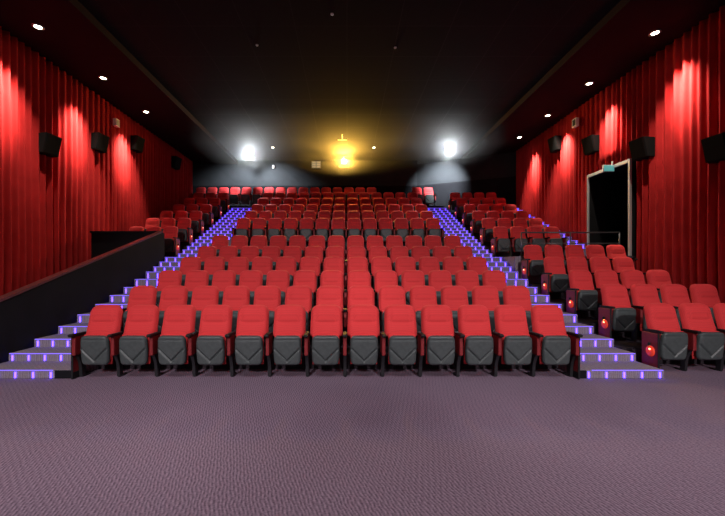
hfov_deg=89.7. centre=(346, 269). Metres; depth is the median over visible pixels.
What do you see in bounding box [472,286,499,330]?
seat
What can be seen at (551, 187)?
pleated curtain
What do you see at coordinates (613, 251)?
seat
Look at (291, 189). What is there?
seat
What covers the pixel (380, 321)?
floor
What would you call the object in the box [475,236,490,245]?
floor
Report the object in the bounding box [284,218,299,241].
seat
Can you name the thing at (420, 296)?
seat
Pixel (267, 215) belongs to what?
seat
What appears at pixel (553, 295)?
floor
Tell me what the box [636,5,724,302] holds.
pleated curtain
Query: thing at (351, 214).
seat
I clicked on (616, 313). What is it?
seat
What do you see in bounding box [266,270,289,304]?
seat
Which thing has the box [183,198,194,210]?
seat
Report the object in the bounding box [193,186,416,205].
trim
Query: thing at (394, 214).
seat
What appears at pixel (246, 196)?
seat
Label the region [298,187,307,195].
seat
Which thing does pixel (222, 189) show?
seat
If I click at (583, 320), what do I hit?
floor
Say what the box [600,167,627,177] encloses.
wall
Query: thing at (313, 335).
seat cushion
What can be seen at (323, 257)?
floor
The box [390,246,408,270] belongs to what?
seat
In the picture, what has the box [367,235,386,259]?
seat
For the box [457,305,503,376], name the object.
seat
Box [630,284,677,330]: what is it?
seat
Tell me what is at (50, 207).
pleated curtain
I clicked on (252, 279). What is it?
seat
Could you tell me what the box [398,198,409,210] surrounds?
seat
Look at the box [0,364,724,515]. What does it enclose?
floor
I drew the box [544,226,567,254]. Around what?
seat
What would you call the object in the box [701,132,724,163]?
wall speaker
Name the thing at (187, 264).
seat
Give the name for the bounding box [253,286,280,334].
seat
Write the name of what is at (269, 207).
seat
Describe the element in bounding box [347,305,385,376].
seat
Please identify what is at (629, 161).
door frame
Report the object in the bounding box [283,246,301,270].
seat
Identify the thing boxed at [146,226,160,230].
seat
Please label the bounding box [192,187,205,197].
seat
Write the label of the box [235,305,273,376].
seat
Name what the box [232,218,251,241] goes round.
seat
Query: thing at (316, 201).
seat
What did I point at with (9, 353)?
light
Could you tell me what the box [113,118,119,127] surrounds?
emergency light
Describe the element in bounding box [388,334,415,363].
seat cushion
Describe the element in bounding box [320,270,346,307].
seat
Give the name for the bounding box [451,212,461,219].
floor
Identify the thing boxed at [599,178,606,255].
wall
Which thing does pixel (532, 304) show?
light
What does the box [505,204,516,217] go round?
seat
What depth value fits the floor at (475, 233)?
14.23 m
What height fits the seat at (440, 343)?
1.053 m
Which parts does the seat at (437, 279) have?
backrest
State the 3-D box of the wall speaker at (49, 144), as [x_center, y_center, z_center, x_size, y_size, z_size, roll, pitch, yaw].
[-7.657,-3.190,9.304,0.446,0.500,0.430,0,0,7]
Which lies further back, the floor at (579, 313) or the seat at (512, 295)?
the floor at (579, 313)
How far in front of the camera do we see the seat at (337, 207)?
14.85 m
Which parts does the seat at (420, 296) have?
backrest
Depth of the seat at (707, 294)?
6.77 m
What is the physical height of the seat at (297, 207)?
1.053 m
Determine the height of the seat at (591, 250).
1.053 m
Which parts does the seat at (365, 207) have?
backrest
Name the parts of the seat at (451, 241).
backrest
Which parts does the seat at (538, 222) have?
backrest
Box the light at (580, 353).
[580,353,634,353]
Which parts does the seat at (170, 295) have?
backrest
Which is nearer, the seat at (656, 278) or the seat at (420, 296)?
the seat at (420, 296)
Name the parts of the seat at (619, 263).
backrest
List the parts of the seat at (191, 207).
backrest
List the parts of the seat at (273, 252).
backrest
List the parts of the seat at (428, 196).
backrest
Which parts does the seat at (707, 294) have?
backrest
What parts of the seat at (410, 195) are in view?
backrest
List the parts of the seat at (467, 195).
backrest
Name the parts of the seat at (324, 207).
backrest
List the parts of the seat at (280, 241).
backrest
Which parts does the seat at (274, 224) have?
backrest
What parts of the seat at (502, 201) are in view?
backrest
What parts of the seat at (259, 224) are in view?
backrest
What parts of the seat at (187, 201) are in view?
backrest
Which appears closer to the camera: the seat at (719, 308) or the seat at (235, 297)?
the seat at (719, 308)
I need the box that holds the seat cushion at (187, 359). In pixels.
[160,334,188,363]
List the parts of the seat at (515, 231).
backrest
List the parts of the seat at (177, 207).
backrest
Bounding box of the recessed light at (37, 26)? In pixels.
[31,23,44,29]
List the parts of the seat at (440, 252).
backrest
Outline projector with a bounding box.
[339,157,348,167]
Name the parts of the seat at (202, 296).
backrest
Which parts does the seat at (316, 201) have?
backrest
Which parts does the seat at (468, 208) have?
backrest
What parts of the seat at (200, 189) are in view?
backrest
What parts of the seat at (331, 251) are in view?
backrest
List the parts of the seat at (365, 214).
backrest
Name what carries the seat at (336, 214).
on the floor at (268, 242)
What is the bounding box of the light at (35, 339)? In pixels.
[35,339,70,339]
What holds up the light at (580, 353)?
attached to the staircase at (599, 358)
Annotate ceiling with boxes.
[0,0,237,163]
[78,0,620,161]
[460,0,724,158]
[607,170,627,179]
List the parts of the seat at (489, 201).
backrest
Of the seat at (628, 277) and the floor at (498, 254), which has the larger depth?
the floor at (498, 254)
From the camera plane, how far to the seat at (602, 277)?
7.77 m
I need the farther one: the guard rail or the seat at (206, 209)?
the seat at (206, 209)
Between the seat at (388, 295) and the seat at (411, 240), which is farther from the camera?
the seat at (411, 240)
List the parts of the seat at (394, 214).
backrest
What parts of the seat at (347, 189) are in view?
backrest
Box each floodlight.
[247,150,253,156]
[444,145,451,151]
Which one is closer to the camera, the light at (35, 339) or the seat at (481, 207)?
the light at (35, 339)
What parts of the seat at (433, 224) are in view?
backrest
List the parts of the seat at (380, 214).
backrest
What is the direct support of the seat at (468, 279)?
on the floor at (380, 321)
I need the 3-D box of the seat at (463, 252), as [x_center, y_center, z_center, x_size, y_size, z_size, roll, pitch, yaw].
[3.095,-0.108,9.408,0.596,1.053,0.417,0,0,6]
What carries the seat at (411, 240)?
on the floor
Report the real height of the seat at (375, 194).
1.053 m
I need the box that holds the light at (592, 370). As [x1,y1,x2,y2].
[592,370,662,370]
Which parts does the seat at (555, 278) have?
panel, backrest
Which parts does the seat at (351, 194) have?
backrest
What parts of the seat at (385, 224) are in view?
backrest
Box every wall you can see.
[0,233,162,362]
[91,233,163,261]
[193,160,416,185]
[417,152,515,185]
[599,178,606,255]
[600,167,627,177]
[607,180,627,255]
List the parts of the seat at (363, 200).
backrest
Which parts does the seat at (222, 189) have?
backrest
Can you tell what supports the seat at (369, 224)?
on the floor
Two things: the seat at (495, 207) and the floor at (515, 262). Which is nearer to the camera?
the floor at (515, 262)
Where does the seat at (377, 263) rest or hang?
on the floor
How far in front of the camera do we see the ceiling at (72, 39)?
9.73 m
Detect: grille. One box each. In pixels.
[44,133,61,155]
[96,133,109,151]
[135,136,144,151]
[175,157,181,168]
[547,136,557,151]
[581,136,593,154]
[628,137,645,159]
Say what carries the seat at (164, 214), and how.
on the floor
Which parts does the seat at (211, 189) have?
backrest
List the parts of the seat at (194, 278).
backrest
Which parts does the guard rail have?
rail, rail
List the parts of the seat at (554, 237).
backrest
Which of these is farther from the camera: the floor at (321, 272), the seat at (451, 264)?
the floor at (321, 272)
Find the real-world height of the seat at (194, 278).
1.053 m
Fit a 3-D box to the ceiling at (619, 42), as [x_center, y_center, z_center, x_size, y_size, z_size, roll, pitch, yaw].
[6.960,-5.585,7.450,2.480,0.290,22.900,0,0,0]
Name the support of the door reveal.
in the wall at (625, 169)
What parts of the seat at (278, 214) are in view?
backrest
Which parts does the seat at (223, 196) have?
backrest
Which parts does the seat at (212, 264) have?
backrest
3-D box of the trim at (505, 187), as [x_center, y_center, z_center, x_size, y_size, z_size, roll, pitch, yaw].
[5.782,-3.360,17.674,4.792,1.900,0.080,0,0,24]
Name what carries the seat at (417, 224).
on the floor
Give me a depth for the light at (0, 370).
5.32 m
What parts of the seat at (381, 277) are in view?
backrest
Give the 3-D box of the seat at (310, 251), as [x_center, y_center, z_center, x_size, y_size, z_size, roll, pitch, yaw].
[-0.838,-0.108,9.393,0.558,1.053,0.431,0,0,0]
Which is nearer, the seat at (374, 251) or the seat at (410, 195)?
the seat at (374, 251)
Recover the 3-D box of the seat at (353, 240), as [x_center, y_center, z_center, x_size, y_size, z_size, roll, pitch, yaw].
[0.282,-0.478,10.373,0.558,1.053,0.431,0,0,0]
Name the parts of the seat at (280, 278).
backrest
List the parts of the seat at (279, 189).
backrest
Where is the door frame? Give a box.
[587,158,631,255]
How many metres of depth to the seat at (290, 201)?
15.85 m
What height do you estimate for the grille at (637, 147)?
0.464 m
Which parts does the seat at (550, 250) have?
backrest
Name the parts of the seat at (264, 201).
backrest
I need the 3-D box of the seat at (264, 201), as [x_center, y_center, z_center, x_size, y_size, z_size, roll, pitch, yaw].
[-3.680,-2.639,15.773,0.643,1.053,0.431,0,0,0]
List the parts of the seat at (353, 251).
backrest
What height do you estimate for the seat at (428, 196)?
1.053 m
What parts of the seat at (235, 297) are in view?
backrest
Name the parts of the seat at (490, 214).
backrest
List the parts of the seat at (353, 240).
backrest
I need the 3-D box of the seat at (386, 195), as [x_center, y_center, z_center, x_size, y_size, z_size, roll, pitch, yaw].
[1.962,-3.094,16.773,0.558,1.053,0.431,0,0,0]
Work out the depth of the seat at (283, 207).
14.85 m
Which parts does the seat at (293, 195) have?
backrest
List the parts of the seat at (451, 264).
backrest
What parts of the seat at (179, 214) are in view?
backrest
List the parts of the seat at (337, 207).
backrest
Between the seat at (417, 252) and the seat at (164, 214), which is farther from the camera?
the seat at (164, 214)
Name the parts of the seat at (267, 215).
backrest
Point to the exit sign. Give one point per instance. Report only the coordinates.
(605, 168)
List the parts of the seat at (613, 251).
backrest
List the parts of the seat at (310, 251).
backrest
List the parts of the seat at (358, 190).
backrest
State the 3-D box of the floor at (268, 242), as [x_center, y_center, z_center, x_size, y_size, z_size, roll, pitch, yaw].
[-0.305,0.184,13.730,7.390,2.809,1.000,0,0,0]
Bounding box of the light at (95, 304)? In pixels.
[95,304,127,304]
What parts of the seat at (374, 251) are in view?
backrest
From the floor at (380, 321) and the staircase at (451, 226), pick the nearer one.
the floor at (380, 321)
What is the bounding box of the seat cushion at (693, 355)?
[691,331,719,358]
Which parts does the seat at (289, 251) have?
backrest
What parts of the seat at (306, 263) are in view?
backrest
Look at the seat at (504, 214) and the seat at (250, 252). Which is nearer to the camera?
the seat at (250, 252)
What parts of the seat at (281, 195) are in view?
backrest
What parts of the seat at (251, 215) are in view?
backrest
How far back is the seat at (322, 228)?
12.79 m
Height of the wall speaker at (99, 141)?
0.500 m
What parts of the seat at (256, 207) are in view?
backrest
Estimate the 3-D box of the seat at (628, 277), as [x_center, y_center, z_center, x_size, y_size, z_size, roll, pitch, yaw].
[6.182,0.521,7.693,0.558,1.053,0.431,0,0,0]
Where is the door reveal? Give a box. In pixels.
[589,161,636,255]
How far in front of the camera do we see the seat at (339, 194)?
16.86 m
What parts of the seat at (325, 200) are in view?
backrest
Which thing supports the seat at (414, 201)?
on the floor
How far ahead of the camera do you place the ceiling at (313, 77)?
9.97 m
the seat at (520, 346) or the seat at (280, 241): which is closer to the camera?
the seat at (520, 346)
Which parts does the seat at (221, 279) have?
backrest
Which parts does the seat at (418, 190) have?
backrest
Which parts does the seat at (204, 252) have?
backrest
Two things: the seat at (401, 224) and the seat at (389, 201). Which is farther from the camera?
the seat at (389, 201)
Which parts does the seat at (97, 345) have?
panel, armrest, leg, backrest, armrest, leg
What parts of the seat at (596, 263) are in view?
backrest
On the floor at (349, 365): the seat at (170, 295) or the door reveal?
the seat at (170, 295)
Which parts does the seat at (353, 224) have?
backrest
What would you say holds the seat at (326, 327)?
on the floor at (213, 442)
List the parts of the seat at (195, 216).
backrest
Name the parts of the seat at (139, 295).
backrest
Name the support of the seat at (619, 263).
on the floor at (579, 313)
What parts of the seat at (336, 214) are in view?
backrest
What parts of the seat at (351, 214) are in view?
backrest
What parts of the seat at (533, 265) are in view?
panel, backrest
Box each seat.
[67,305,126,378]
[119,305,163,376]
[120,286,156,331]
[129,226,143,230]
[144,218,159,230]
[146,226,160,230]
[156,270,181,307]
[158,286,187,330]
[158,305,199,376]
[159,211,172,226]
[161,218,175,230]
[163,226,179,256]
[172,204,184,217]
[174,211,187,226]
[177,218,192,245]
[179,257,200,285]
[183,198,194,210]
[184,270,208,304]
[186,204,197,217]
[189,211,203,235]
[191,286,218,330]
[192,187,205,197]
[193,192,203,203]
[196,198,207,210]
[196,305,236,376]
[197,246,216,269]
[200,204,213,227]
[204,257,224,285]
[205,192,215,203]
[207,187,217,197]
[209,198,221,218]
[211,235,228,256]
[212,270,235,304]
[217,192,228,211]
[219,187,229,201]
[219,246,237,269]
[222,286,249,335]
[228,257,248,285]
[229,187,240,205]
[231,235,247,256]
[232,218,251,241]
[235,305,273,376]
[239,270,262,304]
[240,246,258,269]
[241,187,251,205]
[245,211,256,227]
[250,235,266,256]
[251,204,262,217]
[252,187,262,203]
[252,218,267,245]
[252,257,272,285]
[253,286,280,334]
[257,198,268,210]
[259,211,271,228]
[262,246,279,269]
[263,192,272,203]
[264,187,274,197]
[265,204,276,217]
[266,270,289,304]
[268,218,283,241]
[270,198,280,210]
[270,235,286,256]
[273,305,309,376]
[274,211,286,228]
[275,192,284,203]
[275,257,295,285]
[276,187,286,197]
[279,204,290,217]
[283,198,293,210]
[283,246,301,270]
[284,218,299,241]
[285,286,311,330]
[287,187,297,197]
[287,192,296,204]
[289,211,300,231]
[289,235,305,256]
[292,204,303,218]
[293,270,316,307]
[296,198,306,211]
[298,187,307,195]
[299,192,308,204]
[299,257,320,288]
[300,218,314,241]
[303,211,315,225]
[304,246,323,278]
[306,204,317,223]
[308,235,326,264]
[309,198,320,216]
[310,187,319,197]
[310,305,346,376]
[311,192,321,209]
[315,218,330,241]
[316,286,346,330]
[318,211,331,235]
[320,204,332,218]
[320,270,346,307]
[321,187,330,198]
[322,198,333,216]
[323,192,334,201]
[323,257,346,288]
[326,246,346,272]
[328,235,346,259]
[331,218,346,245]
[333,187,341,203]
[333,204,346,218]
[333,211,346,227]
[334,198,346,211]
[335,192,346,204]
[344,187,353,203]
[347,192,358,205]
[347,198,359,211]
[347,204,360,219]
[347,211,361,235]
[347,218,362,236]
[347,235,366,257]
[347,246,368,271]
[347,257,371,275]
[347,270,374,301]
[347,286,379,311]
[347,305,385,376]
[355,187,364,203]
[359,192,371,201]
[360,198,372,210]
[361,204,374,218]
[362,211,376,231]
[363,218,378,241]
[367,187,375,203]
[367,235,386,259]
[369,246,386,278]
[371,192,383,204]
[371,257,391,285]
[373,198,383,211]
[374,270,397,307]
[375,204,385,218]
[376,211,388,227]
[379,218,395,241]
[379,286,405,330]
[383,192,393,204]
[384,305,425,376]
[386,198,396,210]
[386,235,402,257]
[388,204,399,217]
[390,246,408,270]
[391,211,403,227]
[395,192,405,203]
[395,218,411,241]
[395,257,415,286]
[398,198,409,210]
[401,270,424,304]
[402,204,413,217]
[405,235,421,256]
[406,211,418,231]
[407,192,417,203]
[410,218,427,241]
[410,286,436,334]
[411,198,421,210]
[411,246,429,269]
[412,187,424,203]
[415,204,426,217]
[419,257,439,285]
[420,211,432,231]
[421,305,464,376]
[423,187,435,205]
[425,235,441,256]
[426,218,443,245]
[428,270,451,304]
[433,246,450,269]
[441,286,468,335]
[443,257,463,285]
[444,235,460,256]
[448,192,459,211]
[454,246,472,269]
[455,198,467,218]
[455,270,478,304]
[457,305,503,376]
[462,192,472,203]
[462,204,475,227]
[466,257,487,285]
[469,198,479,210]
[470,211,484,235]
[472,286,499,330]
[474,192,484,203]
[477,204,488,217]
[480,218,495,245]
[482,198,492,210]
[482,270,506,304]
[486,192,496,203]
[487,211,499,225]
[491,204,502,217]
[491,226,514,256]
[494,305,543,376]
[495,198,505,210]
[497,218,511,237]
[501,211,513,226]
[503,286,532,331]
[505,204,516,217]
[510,226,532,251]
[513,218,527,237]
[516,211,528,226]
[522,245,544,278]
[527,226,549,255]
[529,218,544,237]
[530,305,582,378]
[541,257,569,299]
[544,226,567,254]
[544,245,567,272]
[565,245,590,272]
[566,257,595,287]
[566,270,602,318]
[585,245,613,270]
[589,257,621,284]
[594,270,630,304]
[598,284,643,340]
[606,245,637,269]
[612,257,645,278]
[620,270,659,304]
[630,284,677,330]
[642,303,701,370]
[646,270,688,302]
[660,284,709,327]
[678,303,724,370]
[689,284,720,327]
[713,303,724,328]
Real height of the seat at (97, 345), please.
1.053 m
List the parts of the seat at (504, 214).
backrest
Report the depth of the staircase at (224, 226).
13.90 m
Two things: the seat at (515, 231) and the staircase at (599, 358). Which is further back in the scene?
the seat at (515, 231)
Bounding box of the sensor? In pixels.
[572,117,578,127]
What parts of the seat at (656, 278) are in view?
backrest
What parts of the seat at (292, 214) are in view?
backrest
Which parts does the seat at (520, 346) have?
backrest, leg, armrest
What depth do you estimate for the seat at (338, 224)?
12.80 m
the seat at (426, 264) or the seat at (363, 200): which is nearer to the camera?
the seat at (426, 264)
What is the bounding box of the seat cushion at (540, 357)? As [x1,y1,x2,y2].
[539,334,567,363]
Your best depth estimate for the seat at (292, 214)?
13.85 m
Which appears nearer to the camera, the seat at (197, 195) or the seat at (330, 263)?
the seat at (330, 263)
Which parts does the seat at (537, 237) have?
backrest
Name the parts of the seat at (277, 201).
backrest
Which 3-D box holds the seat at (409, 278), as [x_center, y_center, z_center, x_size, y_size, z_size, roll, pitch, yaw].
[1.402,0.531,7.393,0.558,1.053,0.431,0,0,0]
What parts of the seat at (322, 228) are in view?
backrest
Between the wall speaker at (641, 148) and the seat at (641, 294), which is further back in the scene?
the wall speaker at (641, 148)
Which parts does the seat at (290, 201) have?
backrest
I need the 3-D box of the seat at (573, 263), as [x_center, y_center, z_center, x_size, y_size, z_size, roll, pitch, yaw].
[5.622,0.202,8.693,0.558,1.053,0.431,0,0,0]
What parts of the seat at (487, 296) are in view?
backrest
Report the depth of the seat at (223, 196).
16.75 m
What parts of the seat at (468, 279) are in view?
backrest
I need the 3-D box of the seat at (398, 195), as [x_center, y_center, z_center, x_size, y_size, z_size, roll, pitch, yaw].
[2.522,-3.094,16.773,0.558,1.053,0.431,0,0,0]
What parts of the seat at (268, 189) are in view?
backrest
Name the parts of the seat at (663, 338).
panel, armrest, backrest, leg, armrest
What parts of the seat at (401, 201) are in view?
backrest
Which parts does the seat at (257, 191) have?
backrest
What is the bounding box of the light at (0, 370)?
[0,370,52,370]
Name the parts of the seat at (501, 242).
panel, backrest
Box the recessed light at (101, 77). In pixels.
[98,76,107,79]
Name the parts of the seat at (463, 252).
backrest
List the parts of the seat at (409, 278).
backrest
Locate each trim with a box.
[0,231,162,301]
[90,231,156,232]
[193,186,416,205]
[417,176,515,211]
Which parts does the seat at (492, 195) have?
backrest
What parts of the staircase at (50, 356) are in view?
plate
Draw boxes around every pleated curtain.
[0,26,192,295]
[516,101,589,247]
[589,68,636,173]
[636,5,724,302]
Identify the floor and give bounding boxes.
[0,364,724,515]
[98,341,557,368]
[164,246,185,256]
[180,236,198,245]
[193,228,208,235]
[199,220,217,227]
[209,212,225,219]
[222,206,443,211]
[235,319,454,340]
[248,230,424,235]
[248,236,424,245]
[314,300,379,318]
[315,286,375,299]
[318,272,372,285]
[321,257,370,271]
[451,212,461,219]
[458,220,474,227]
[466,228,479,235]
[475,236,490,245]
[485,246,543,256]
[503,256,607,282]
[529,283,565,298]
[550,299,600,316]
[578,317,641,336]
[612,337,724,363]
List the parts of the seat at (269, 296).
backrest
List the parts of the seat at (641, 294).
backrest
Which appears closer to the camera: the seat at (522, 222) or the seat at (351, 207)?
the seat at (522, 222)
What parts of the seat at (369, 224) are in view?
backrest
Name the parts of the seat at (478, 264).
backrest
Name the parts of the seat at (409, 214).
backrest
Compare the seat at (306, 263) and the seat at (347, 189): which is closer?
the seat at (306, 263)
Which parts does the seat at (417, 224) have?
backrest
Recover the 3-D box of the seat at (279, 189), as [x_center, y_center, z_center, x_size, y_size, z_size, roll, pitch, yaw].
[-3.238,-3.558,17.773,0.558,1.053,0.431,0,0,0]
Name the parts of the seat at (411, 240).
backrest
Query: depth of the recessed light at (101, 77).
10.27 m
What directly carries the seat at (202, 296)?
on the floor at (349, 365)
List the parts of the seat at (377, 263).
backrest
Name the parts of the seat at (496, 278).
backrest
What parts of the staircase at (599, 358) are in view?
plate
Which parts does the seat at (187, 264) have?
backrest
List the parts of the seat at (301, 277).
backrest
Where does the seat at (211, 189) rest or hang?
on the floor at (230, 207)
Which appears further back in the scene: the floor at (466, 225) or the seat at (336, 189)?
the seat at (336, 189)
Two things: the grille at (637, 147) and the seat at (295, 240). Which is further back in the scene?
the seat at (295, 240)
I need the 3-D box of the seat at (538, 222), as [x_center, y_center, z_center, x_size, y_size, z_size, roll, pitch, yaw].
[6.742,-1.329,12.773,0.558,1.053,0.431,0,0,0]
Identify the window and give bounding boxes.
[311,161,320,167]
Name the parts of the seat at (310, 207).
backrest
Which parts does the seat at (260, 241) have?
backrest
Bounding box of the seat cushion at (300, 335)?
[274,334,301,363]
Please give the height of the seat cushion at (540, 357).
0.435 m
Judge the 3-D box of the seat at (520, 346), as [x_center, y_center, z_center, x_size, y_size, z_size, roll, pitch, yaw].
[2.522,1.062,5.393,0.558,1.053,0.431,0,0,0]
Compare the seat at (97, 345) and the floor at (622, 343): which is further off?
the floor at (622, 343)
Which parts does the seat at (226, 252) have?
backrest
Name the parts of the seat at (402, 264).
backrest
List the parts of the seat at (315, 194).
backrest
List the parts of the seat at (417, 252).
backrest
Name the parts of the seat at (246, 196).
backrest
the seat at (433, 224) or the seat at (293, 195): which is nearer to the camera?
the seat at (433, 224)
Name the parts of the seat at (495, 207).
backrest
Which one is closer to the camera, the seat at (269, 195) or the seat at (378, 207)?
the seat at (378, 207)
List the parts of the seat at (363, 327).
backrest, leg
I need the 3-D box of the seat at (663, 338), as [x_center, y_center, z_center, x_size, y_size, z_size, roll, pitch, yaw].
[4.998,1.062,5.693,0.685,1.053,0.431,0,0,0]
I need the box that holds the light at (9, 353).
[9,353,70,353]
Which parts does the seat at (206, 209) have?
backrest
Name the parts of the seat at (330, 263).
backrest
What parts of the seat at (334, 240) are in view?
backrest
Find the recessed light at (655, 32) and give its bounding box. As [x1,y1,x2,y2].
[649,29,661,35]
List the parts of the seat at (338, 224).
backrest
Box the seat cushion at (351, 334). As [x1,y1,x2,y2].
[351,334,376,363]
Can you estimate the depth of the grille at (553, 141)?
13.23 m
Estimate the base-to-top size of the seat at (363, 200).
1.053 m
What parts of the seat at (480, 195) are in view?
backrest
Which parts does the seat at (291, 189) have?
backrest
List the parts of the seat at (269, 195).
backrest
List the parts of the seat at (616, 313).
panel, armrest, backrest, leg, armrest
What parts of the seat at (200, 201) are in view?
backrest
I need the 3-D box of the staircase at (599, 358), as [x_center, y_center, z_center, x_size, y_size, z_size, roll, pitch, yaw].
[4.020,0.604,8.430,1.250,1.971,6.231,0,0,0]
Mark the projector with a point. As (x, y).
(343, 163)
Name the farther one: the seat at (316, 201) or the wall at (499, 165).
the wall at (499, 165)
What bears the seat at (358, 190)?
on the floor at (230, 207)
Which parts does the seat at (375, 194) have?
backrest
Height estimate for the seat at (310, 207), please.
1.053 m
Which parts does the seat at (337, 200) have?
backrest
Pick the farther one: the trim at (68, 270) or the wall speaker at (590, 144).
the wall speaker at (590, 144)
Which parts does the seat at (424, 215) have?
backrest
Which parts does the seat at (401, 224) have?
backrest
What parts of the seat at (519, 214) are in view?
backrest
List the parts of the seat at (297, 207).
backrest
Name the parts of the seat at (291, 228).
backrest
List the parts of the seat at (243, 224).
backrest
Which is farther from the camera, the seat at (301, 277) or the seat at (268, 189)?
the seat at (268, 189)
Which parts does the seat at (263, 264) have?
backrest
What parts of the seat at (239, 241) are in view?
backrest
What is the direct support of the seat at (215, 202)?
on the floor
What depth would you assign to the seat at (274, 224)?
12.80 m
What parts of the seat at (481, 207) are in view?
backrest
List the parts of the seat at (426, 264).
backrest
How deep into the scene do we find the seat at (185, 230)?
12.76 m
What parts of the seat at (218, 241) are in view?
backrest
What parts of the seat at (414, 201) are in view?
backrest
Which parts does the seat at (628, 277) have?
backrest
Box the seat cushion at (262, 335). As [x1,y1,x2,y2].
[236,334,263,363]
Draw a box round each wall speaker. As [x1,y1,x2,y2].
[38,132,61,157]
[91,132,109,152]
[130,135,144,152]
[171,156,181,169]
[547,135,561,152]
[581,135,598,154]
[628,136,654,160]
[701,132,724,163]
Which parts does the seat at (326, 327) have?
backrest, leg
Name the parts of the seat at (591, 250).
backrest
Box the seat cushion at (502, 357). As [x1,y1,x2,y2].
[501,334,529,363]
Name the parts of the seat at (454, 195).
backrest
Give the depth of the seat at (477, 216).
13.78 m
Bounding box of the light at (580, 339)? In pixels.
[580,339,612,339]
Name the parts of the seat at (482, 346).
backrest, leg, armrest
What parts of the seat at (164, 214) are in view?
backrest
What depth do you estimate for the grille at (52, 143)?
9.25 m
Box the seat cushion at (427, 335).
[426,334,453,363]
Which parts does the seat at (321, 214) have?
backrest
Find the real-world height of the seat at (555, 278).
1.053 m
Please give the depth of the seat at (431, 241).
10.45 m
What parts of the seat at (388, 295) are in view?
backrest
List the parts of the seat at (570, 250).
backrest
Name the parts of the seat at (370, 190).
backrest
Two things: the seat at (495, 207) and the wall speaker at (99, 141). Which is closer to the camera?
the wall speaker at (99, 141)
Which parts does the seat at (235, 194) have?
backrest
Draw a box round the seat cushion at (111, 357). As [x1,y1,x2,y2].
[84,334,112,363]
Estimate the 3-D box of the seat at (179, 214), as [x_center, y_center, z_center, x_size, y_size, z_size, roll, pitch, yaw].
[-6.308,-1.748,13.773,0.558,1.053,0.431,0,0,0]
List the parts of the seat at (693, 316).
backrest, leg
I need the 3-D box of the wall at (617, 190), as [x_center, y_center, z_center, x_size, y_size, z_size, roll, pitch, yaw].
[9.350,-1.795,12.650,2.300,2.830,0.100,0,0,0]
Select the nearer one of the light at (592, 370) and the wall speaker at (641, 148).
the light at (592, 370)
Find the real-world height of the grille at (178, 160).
0.464 m
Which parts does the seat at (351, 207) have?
backrest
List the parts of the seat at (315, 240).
backrest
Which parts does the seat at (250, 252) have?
backrest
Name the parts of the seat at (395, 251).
backrest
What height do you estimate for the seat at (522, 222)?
1.053 m
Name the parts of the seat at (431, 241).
backrest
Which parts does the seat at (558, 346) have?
backrest, leg, armrest, panel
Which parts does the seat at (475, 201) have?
backrest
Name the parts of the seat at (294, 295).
backrest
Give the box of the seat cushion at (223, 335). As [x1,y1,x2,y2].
[198,334,225,363]
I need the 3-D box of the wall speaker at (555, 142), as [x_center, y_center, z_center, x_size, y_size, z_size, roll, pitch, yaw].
[7.657,-4.590,13.304,0.446,0.500,0.430,0,0,-7]
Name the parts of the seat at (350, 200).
backrest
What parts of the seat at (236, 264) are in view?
backrest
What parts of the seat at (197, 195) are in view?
backrest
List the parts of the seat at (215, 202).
backrest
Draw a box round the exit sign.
[602,161,613,171]
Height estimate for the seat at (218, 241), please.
1.053 m
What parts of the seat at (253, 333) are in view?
backrest, armrest, leg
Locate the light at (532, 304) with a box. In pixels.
[532,304,561,304]
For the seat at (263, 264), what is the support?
on the floor
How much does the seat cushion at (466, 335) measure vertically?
0.435 m
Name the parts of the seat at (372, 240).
backrest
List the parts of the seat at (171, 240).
backrest, panel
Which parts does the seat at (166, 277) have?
backrest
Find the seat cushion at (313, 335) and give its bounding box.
[312,334,338,363]
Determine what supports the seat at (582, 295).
on the floor at (583, 320)
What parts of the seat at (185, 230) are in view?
backrest, panel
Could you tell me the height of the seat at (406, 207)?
1.053 m
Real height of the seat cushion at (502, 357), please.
0.435 m
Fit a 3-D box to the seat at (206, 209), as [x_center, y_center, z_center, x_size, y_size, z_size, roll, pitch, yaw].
[-5.716,-2.179,14.786,0.635,1.053,0.417,0,0,6]
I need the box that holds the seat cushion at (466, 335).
[464,334,491,363]
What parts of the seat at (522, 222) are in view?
backrest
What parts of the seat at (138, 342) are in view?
backrest, armrest, leg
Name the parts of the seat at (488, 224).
panel, backrest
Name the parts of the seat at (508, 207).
backrest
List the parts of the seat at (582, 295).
panel, backrest, leg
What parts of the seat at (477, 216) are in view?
panel, backrest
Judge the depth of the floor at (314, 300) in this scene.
7.85 m
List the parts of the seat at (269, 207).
backrest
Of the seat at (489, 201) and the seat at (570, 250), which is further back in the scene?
the seat at (489, 201)
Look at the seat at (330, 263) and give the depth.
8.47 m
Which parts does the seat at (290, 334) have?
backrest, armrest, leg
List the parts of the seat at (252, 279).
backrest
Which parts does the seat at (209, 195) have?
backrest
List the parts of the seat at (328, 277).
backrest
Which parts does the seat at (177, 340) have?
backrest, armrest, leg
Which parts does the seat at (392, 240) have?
backrest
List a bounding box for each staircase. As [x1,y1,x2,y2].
[0,257,183,377]
[177,208,251,256]
[427,208,492,256]
[484,257,663,377]
[517,208,585,255]
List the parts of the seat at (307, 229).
backrest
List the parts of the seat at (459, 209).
backrest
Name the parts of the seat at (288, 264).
backrest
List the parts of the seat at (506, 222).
backrest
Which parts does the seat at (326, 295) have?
backrest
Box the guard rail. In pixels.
[521,232,619,255]
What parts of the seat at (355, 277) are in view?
backrest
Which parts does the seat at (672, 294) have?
backrest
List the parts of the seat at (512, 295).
backrest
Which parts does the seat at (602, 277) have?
backrest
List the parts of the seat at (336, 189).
backrest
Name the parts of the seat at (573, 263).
backrest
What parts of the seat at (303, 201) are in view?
backrest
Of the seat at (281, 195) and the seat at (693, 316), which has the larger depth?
the seat at (281, 195)
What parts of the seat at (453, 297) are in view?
backrest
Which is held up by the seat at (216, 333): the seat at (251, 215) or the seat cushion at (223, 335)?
the seat cushion at (223, 335)
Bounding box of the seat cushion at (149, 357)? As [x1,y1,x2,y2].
[122,334,150,363]

